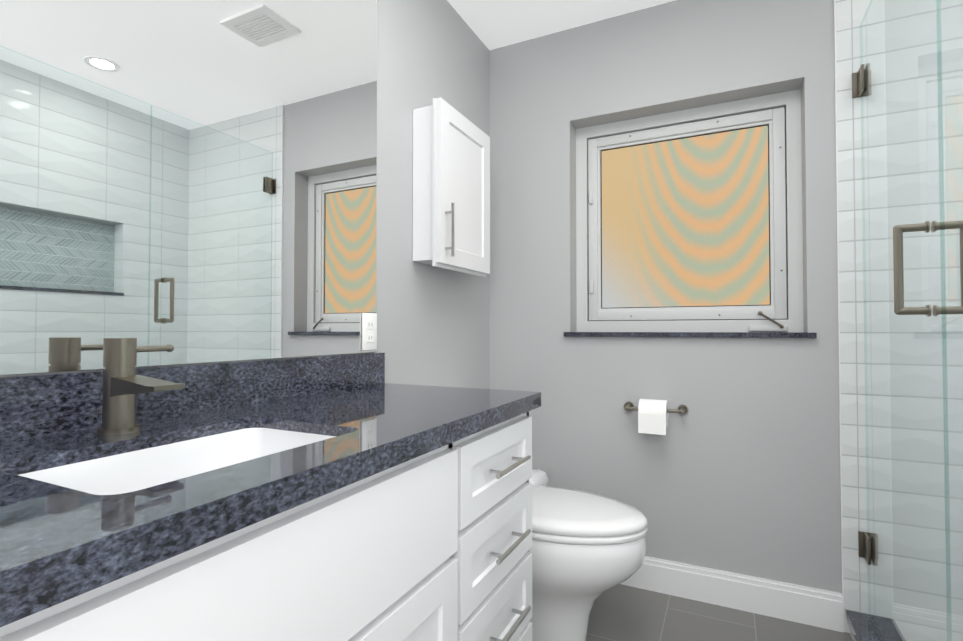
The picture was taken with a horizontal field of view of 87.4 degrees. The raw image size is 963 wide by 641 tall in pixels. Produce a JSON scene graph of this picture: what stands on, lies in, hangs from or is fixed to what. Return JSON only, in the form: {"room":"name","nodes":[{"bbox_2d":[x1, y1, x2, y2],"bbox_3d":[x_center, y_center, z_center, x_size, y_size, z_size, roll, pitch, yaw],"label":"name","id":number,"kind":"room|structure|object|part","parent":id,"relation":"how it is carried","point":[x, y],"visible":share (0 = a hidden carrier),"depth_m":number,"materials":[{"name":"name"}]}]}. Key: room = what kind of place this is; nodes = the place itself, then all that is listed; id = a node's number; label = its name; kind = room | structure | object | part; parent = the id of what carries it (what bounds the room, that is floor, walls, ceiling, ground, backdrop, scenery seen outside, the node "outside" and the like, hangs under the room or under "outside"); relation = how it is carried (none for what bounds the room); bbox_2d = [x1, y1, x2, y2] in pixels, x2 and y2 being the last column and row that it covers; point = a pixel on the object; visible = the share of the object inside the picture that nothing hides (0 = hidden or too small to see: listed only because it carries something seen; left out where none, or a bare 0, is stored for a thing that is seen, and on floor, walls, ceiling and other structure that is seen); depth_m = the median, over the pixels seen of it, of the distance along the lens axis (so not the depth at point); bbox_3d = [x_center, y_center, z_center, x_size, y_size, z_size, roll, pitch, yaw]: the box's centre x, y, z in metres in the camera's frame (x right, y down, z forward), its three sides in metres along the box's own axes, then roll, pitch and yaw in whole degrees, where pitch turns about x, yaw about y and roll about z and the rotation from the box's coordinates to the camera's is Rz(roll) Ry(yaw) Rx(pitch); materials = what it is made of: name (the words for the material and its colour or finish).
{"room":"bathroom","nodes":[
{"label":"bathroom","id":0,"kind":"room"},
{"bbox_2d":[0,0,489,388],"bbox_3d":[-0.655,-0.124,1.154,0.120,2.440,3.320,-1,-1,26],"label":"wall","id":1,"kind":"structure","parent":0,"point":[433,325],"depth_m":1.88,"materials":[{"name":"grey paint"}]},
{"bbox_2d":[0,0,376,374],"bbox_3d":[-0.706,-0.620,0.913,0.005,1.417,1.645,-1,-1,26],"label":"mirror glass","id":2,"kind":"object","parent":1,"relation":"attached to","point":[192,181],"visible":1,"depth_m":1.07,"materials":[{"name":"silver mirror"}]},
{"bbox_2d":[361,313,376,350],"bbox_3d":[-0.356,0.035,1.604,0.008,0.118,0.072,-1,-1,26],"label":"electrical outlet cover","id":3,"kind":"object","parent":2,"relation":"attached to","point":[369,331],"visible":1,"depth_m":1.60,"materials":[{"name":"white plastic"}]},
{"bbox_2d":[0,352,384,441],"bbox_3d":[-0.694,0.141,0.905,0.020,0.100,1.677,-1,-1,26],"label":"backsplash","id":4,"kind":"structure","parent":1,"relation":"attached to","point":[40,403],"depth_m":1.08,"materials":[{"name":"stone"}]},
{"bbox_2d":[413,97,489,276],"bbox_3d":[-0.095,-0.488,1.981,0.164,0.598,0.415,-1,-1,26],"label":"upper cabinet","id":5,"kind":"object","parent":1,"relation":"attached to","point":[451,187],"visible":1,"depth_m":1.85,"materials":[{"name":"white wood"}]},
{"bbox_3d":[-0.113,-0.322,1.796,0.036,0.190,0.011,-1,-1,26],"label":"cabinet pull","id":6,"kind":"part","parent":5,"relation":"part of","materials":[{"name":"silver metal"}]},
{"bbox_2d":[447,0,674,49],"bbox_3d":[0.419,-1.384,0.654,2.510,0.060,3.320,-1,-1,26],"label":"ceiling","id":7,"kind":"structure","parent":0,"point":[493,24],"depth_m":2.18,"materials":[{"name":"white paint"}]},
{"bbox_2d":[490,0,840,592],"bbox_3d":[1.157,-0.108,2.005,2.390,2.440,0.200,-1,-1,26],"label":"wall","id":8,"kind":"structure","parent":0,"point":[735,468],"depth_m":2.07,"materials":[{"name":"grey paint"}]},
{"bbox_2d":[624,399,687,434],"bbox_3d":[0.698,0.385,2.045,0.253,0.129,0.113,-1,-1,26],"label":"toilet paper holder","id":9,"kind":"object","parent":8,"relation":"attached to","point":[653,416],"visible":1,"depth_m":2.00,"materials":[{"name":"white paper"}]},
{"bbox_2d":[576,89,803,331],"bbox_3d":[0.859,-0.427,2.187,0.900,0.955,0.076,-1,-1,26],"label":"window","id":10,"kind":"structure","parent":8,"relation":"in","point":[685,221],"depth_m":2.17,"materials":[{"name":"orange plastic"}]},
{"bbox_2d":[601,124,770,308],"bbox_3d":[0.863,-0.427,2.197,0.684,0.739,0.002,-1,-1,26],"label":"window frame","id":11,"kind":"structure","parent":10,"relation":"attached to","point":[769,216],"depth_m":2.15,"materials":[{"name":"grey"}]},
{"bbox_3d":[0.865,-0.427,2.200,0.704,0.759,0.004,-1,-1,26],"label":"glass","id":12,"kind":"part","parent":10,"relation":"part of","materials":[{"name":"glass"}]},
{"bbox_2d":[758,311,783,327],"bbox_3d":[1.141,-0.003,1.991,0.092,0.069,0.018,0,-1,15],"label":"handle","id":13,"kind":"object","parent":10,"relation":"attached to","point":[760,313],"depth_m":1.99,"materials":[{"name":"silver metal"}]},
{"bbox_2d":[564,332,816,337],"bbox_3d":[0.821,0.059,2.101,0.950,0.020,0.127,-1,-1,26],"label":"window sill","id":14,"kind":"structure","parent":8,"relation":"attached to","point":[711,334],"depth_m":2.01,"materials":[{"name":"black stone"}]},
{"bbox_2d":[620,556,843,632],"bbox_3d":[0.663,1.048,2.104,1.396,0.131,0.016,-1,-1,26],"label":"baseboard","id":15,"kind":"structure","parent":8,"relation":"attached to","point":[816,607],"depth_m":1.93,"materials":[{"name":"white wood"}]},
{"bbox_2d":[836,0,962,640],"bbox_3d":[1.684,-0.115,1.630,0.873,2.440,0.010,-1,-1,26],"label":"wall tile","id":16,"kind":"structure","parent":8,"relation":"attached to","point":[850,14],"depth_m":1.74,"materials":[{"name":"white tile"}]},
{"bbox_2d":[586,584,852,640],"bbox_3d":[0.419,1.116,0.606,2.510,0.060,3.320,-1,-1,26],"label":"floor","id":17,"kind":"structure","parent":0,"point":[619,612],"depth_m":1.85,"materials":[{"name":"tile"}]},
{"bbox_2d":[0,402,540,640],"bbox_3d":[-0.438,0.659,0.774,0.586,0.860,1.644,-1,-1,26],"label":"bathroom vanity","id":18,"kind":"object","parent":17,"relation":"on","point":[352,497],"depth_m":0.73,"materials":[{"name":"white wood"}]},
{"bbox_2d":[0,382,540,605],"bbox_3d":[-0.451,0.209,0.786,0.560,0.040,1.677,-1,-1,26],"label":"countertop","id":19,"kind":"structure","parent":18,"relation":"on","point":[53,533],"depth_m":0.66,"materials":[{"name":"stone"}]},
{"bbox_2d":[84,338,187,433],"bbox_3d":[-0.561,0.110,0.867,0.168,0.160,0.116,-1,-1,26],"label":"faucet","id":20,"kind":"object","parent":19,"relation":"on","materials":[{"name":"silver metal"}]},
{"bbox_2d":[20,426,327,493],"bbox_3d":[-0.420,0.281,0.765,0.330,0.145,0.460,-1,-1,26],"label":"sink","id":21,"kind":"object","parent":19,"relation":"in","point":[119,470],"depth_m":0.85,"materials":[{"name":"white ceramic"}]},
{"bbox_2d":[529,485,646,640],"bbox_3d":[0.192,0.709,1.826,0.784,0.800,0.450,-1,-1,26],"label":"toilet","id":22,"kind":"object","parent":17,"relation":"on","point":[587,549],"visible":0.29,"depth_m":1.62,"materials":[{"name":"white ceramic"}]},
{"bbox_2d":[529,468,547,485],"bbox_3d":[0.142,0.887,2.224,0.269,0.458,0.218,-1,-1,26],"label":"toilet tank","id":23,"kind":"object","parent":22,"relation":"attached to","point":[539,477],"visible":0.19,"depth_m":2.19,"materials":[{"name":"white ceramic"}]},
{"bbox_3d":[0.276,0.696,1.786,0.597,0.021,0.406,-1,-1,26],"label":"seat","id":24,"kind":"part","parent":22,"relation":"part of","materials":[{"name":"white plastic"}]},
{"bbox_3d":[0.276,0.665,1.786,0.597,0.036,0.406,-1,-1,26],"label":"lid","id":25,"kind":"part","parent":22,"relation":"part of","materials":[{"name":"white plastic"}]},
{"bbox_2d":[834,0,962,640],"bbox_3d":[1.018,-0.125,1.099,0.148,2.440,1.550,-1,-1,26],"label":"shower enclosure","id":26,"kind":"object","parent":17,"relation":"on","point":[865,627],"visible":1,"depth_m":1.36,"materials":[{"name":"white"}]},
{"bbox_3d":[1.290,-0.112,1.822,0.004,2.440,0.012,-1,-1,26],"label":"tile trim","id":27,"kind":"part","parent":26,"relation":"part of","materials":[{"name":"white tile"}]},
{"bbox_3d":[1.068,-0.123,1.197,0.143,0.228,0.028,-1,-1,26],"label":"handle","id":28,"kind":"part","parent":26,"relation":"part of","materials":[{"name":"silver metal"}]}
]}

